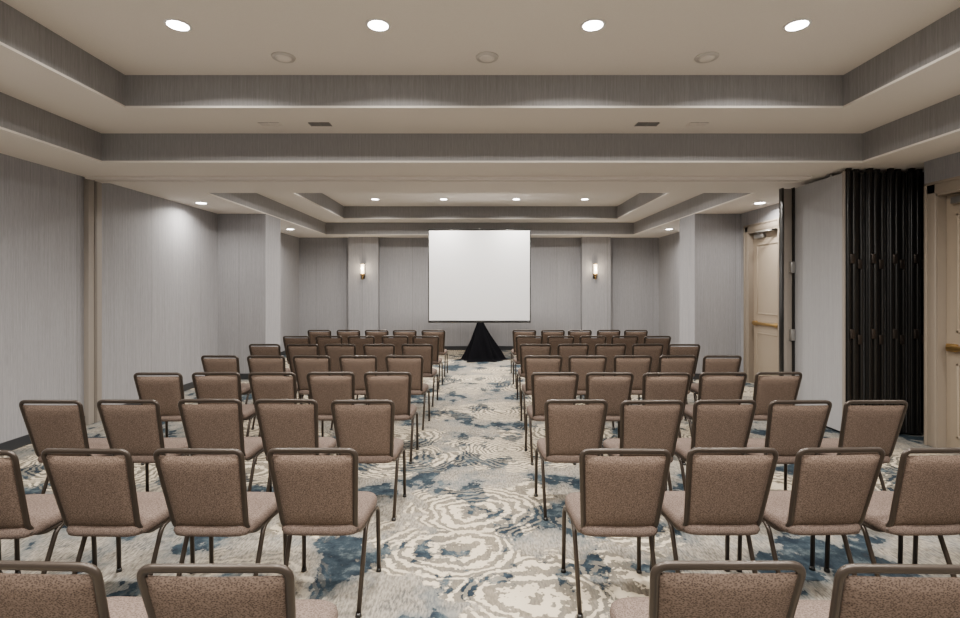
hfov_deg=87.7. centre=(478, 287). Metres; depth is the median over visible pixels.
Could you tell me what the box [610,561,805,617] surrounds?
banquet chair
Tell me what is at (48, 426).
banquet chair
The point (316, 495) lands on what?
banquet chair
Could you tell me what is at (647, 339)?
banquet chair
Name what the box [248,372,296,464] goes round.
banquet chair
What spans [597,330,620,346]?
banquet chair
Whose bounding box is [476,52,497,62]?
ceiling speaker
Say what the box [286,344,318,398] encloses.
banquet chair
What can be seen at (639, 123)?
ceiling vent
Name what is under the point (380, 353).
banquet chair
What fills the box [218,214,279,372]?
pier
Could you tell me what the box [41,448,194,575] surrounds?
banquet chair
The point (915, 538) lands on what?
banquet chair
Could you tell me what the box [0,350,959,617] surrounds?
floor
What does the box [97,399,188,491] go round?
banquet chair
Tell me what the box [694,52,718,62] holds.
ceiling speaker
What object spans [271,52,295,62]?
ceiling speaker
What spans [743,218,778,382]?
door
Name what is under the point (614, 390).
banquet chair
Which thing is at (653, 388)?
banquet chair
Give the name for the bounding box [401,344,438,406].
banquet chair
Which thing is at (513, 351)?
banquet chair
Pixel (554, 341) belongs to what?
banquet chair
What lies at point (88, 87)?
ceiling
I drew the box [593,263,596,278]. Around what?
wall sconce
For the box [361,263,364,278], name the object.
wall sconce
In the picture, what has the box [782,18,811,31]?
recessed light
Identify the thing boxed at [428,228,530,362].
projection screen
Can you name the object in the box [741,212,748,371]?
wall
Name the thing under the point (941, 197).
door
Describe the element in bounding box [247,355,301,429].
banquet chair
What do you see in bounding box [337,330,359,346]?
banquet chair
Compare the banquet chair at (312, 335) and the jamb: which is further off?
the banquet chair at (312, 335)
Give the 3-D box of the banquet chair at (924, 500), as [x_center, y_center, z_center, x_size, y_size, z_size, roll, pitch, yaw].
[2.319,1.246,2.749,0.484,0.907,0.550,0,0,-2]
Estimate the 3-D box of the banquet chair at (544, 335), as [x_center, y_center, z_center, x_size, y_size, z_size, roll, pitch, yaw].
[1.395,1.246,9.748,0.484,0.907,0.550,0,0,-2]
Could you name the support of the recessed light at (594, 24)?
in the ceiling
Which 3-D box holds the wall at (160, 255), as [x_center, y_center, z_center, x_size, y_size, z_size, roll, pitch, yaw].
[-4.980,0.160,5.600,0.240,3.080,16.200,0,0,0]
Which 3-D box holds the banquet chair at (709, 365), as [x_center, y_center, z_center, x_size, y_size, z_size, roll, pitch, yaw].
[2.874,1.246,6.156,0.484,0.907,0.550,0,0,0]
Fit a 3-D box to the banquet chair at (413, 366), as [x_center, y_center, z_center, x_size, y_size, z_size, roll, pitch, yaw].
[-0.872,1.246,6.158,0.484,0.907,0.550,0,0,2]
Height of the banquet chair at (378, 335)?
0.907 m
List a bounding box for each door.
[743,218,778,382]
[924,176,959,447]
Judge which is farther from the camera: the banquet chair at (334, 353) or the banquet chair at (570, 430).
the banquet chair at (334, 353)
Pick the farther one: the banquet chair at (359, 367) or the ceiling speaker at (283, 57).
the banquet chair at (359, 367)
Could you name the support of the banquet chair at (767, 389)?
on the floor
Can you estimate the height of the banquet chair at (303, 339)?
0.907 m
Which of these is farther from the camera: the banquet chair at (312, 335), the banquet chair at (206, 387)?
the banquet chair at (312, 335)
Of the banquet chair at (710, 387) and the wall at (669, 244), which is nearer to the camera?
the banquet chair at (710, 387)
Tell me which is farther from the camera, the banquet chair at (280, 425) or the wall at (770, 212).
the wall at (770, 212)
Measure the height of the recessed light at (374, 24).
0.012 m
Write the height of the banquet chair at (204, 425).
0.907 m
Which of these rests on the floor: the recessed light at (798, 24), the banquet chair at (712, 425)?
the banquet chair at (712, 425)
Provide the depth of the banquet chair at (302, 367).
5.91 m
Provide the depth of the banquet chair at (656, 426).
3.57 m
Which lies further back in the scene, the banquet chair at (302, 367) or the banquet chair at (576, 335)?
the banquet chair at (576, 335)
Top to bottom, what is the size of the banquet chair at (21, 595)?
0.907 m
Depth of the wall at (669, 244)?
12.94 m
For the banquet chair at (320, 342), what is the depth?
8.31 m
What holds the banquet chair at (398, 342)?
on the floor
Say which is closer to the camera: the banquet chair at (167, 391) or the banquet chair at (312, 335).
the banquet chair at (167, 391)
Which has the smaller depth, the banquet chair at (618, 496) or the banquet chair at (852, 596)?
the banquet chair at (852, 596)
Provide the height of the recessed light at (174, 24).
0.012 m
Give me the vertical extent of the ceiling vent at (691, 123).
0.010 m
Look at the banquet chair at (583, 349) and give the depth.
7.12 m
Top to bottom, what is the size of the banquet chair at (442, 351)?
0.907 m
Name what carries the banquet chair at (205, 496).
on the floor
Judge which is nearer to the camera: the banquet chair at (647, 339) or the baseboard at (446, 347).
the banquet chair at (647, 339)
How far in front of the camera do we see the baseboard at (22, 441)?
5.36 m
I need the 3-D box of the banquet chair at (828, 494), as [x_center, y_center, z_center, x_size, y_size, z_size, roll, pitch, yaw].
[1.796,1.246,2.753,0.484,0.907,0.550,0,0,-2]
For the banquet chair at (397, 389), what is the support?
on the floor
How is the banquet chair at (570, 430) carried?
on the floor
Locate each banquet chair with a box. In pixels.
[0,450,96,573]
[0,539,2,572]
[0,560,147,617]
[19,400,133,493]
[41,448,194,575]
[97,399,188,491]
[133,372,188,465]
[136,563,337,617]
[153,448,286,575]
[178,399,271,491]
[192,372,255,436]
[201,355,250,422]
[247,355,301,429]
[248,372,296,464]
[249,344,290,375]
[254,399,337,491]
[267,448,381,617]
[283,336,309,367]
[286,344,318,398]
[292,355,332,429]
[307,330,330,346]
[307,372,361,436]
[315,336,342,358]
[324,344,365,399]
[331,400,406,521]
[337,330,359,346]
[339,355,376,394]
[347,336,374,358]
[363,344,394,404]
[364,372,418,463]
[365,330,388,346]
[381,336,408,358]
[385,355,430,429]
[393,330,416,346]
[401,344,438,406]
[412,336,442,389]
[421,330,447,376]
[510,330,535,372]
[512,336,542,388]
[516,344,550,405]
[520,355,562,429]
[524,372,578,464]
[534,399,607,520]
[541,330,564,346]
[547,336,573,358]
[557,344,588,404]
[561,448,670,617]
[568,330,591,346]
[568,355,606,429]
[579,336,606,358]
[585,372,633,437]
[595,344,626,375]
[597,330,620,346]
[600,400,683,490]
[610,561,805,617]
[611,336,638,358]
[612,355,651,429]
[624,330,647,346]
[630,344,663,404]
[632,372,690,465]
[644,336,670,354]
[649,447,778,572]
[658,355,696,419]
[665,399,756,490]
[668,344,699,401]
[678,372,746,437]
[684,355,741,420]
[736,447,884,575]
[741,372,801,420]
[745,400,831,490]
[794,563,959,617]
[818,400,907,490]
[823,447,959,576]
[912,534,959,563]
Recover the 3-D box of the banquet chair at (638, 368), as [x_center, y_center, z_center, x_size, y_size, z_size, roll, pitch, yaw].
[1.826,1.246,6.167,0.484,0.907,0.550,0,0,1]
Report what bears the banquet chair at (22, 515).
on the floor
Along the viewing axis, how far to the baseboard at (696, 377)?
9.29 m
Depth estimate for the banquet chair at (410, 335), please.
9.48 m
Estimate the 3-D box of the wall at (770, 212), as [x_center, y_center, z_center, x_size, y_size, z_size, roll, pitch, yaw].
[4.960,-1.200,8.540,0.180,0.360,0.960,0,0,0]
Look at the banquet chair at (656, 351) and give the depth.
7.12 m
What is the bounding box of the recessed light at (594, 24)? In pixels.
[580,18,605,31]
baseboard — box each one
[0,351,285,450]
[445,346,512,349]
[693,373,742,379]
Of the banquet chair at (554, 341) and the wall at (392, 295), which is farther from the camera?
the wall at (392, 295)
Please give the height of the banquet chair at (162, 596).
0.907 m
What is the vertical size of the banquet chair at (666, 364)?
0.907 m
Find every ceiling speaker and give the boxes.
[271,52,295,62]
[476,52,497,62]
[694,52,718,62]
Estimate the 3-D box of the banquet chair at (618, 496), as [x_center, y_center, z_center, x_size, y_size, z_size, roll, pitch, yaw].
[0.728,1.246,2.735,0.484,0.907,0.550,0,0,1]
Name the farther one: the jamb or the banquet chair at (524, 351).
the banquet chair at (524, 351)
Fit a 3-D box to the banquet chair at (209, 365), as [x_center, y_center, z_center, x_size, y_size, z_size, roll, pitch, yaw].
[-3.051,1.246,6.162,0.484,0.907,0.550,0,0,2]
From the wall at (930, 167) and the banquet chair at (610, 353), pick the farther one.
the banquet chair at (610, 353)
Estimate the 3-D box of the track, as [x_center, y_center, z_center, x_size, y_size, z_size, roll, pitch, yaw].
[-0.380,-1.365,6.300,8.960,0.030,0.280,0,0,0]
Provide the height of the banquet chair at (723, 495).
0.907 m
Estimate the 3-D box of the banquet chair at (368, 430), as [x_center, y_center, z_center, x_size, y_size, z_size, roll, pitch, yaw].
[-0.829,1.246,3.815,0.484,0.907,0.550,0,0,0]
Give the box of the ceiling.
[0,0,959,237]
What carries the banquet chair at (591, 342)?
on the floor
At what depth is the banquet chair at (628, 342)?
8.32 m
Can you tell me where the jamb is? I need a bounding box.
[84,179,101,424]
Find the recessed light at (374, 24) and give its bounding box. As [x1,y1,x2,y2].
[365,18,390,31]
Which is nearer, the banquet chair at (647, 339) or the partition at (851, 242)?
the partition at (851, 242)
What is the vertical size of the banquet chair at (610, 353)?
0.907 m
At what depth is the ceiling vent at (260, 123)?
5.17 m
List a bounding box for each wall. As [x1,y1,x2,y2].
[0,153,298,442]
[299,237,658,345]
[659,232,678,346]
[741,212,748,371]
[749,203,778,224]
[924,158,936,183]
[937,152,959,180]
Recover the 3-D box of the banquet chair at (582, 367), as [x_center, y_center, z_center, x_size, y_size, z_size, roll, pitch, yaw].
[1.283,1.246,6.142,0.484,0.907,0.550,0,0,1]
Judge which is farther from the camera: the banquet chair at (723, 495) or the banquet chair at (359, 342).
the banquet chair at (359, 342)
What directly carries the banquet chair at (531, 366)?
on the floor
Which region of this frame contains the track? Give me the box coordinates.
[85,176,811,182]
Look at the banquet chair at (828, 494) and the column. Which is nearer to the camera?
the banquet chair at (828, 494)
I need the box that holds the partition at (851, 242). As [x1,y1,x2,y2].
[779,168,923,433]
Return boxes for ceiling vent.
[258,122,282,125]
[308,122,331,125]
[635,122,659,125]
[686,122,708,125]
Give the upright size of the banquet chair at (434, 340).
0.907 m
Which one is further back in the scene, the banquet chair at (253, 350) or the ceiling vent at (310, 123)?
the banquet chair at (253, 350)
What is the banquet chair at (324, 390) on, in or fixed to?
on the floor
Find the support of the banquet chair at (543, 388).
on the floor
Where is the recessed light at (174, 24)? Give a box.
[163,18,192,31]
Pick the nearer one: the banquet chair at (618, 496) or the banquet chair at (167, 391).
the banquet chair at (618, 496)
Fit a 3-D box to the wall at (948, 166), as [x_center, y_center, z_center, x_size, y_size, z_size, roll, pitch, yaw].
[4.960,-1.200,4.800,0.180,0.360,1.040,0,0,0]
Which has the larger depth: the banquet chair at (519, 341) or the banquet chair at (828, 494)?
the banquet chair at (519, 341)
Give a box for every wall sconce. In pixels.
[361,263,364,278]
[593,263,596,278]
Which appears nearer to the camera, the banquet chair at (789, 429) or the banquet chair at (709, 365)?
the banquet chair at (789, 429)
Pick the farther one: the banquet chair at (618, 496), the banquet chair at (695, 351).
the banquet chair at (695, 351)
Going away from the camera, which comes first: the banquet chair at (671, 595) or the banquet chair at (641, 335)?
the banquet chair at (671, 595)
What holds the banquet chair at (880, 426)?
on the floor

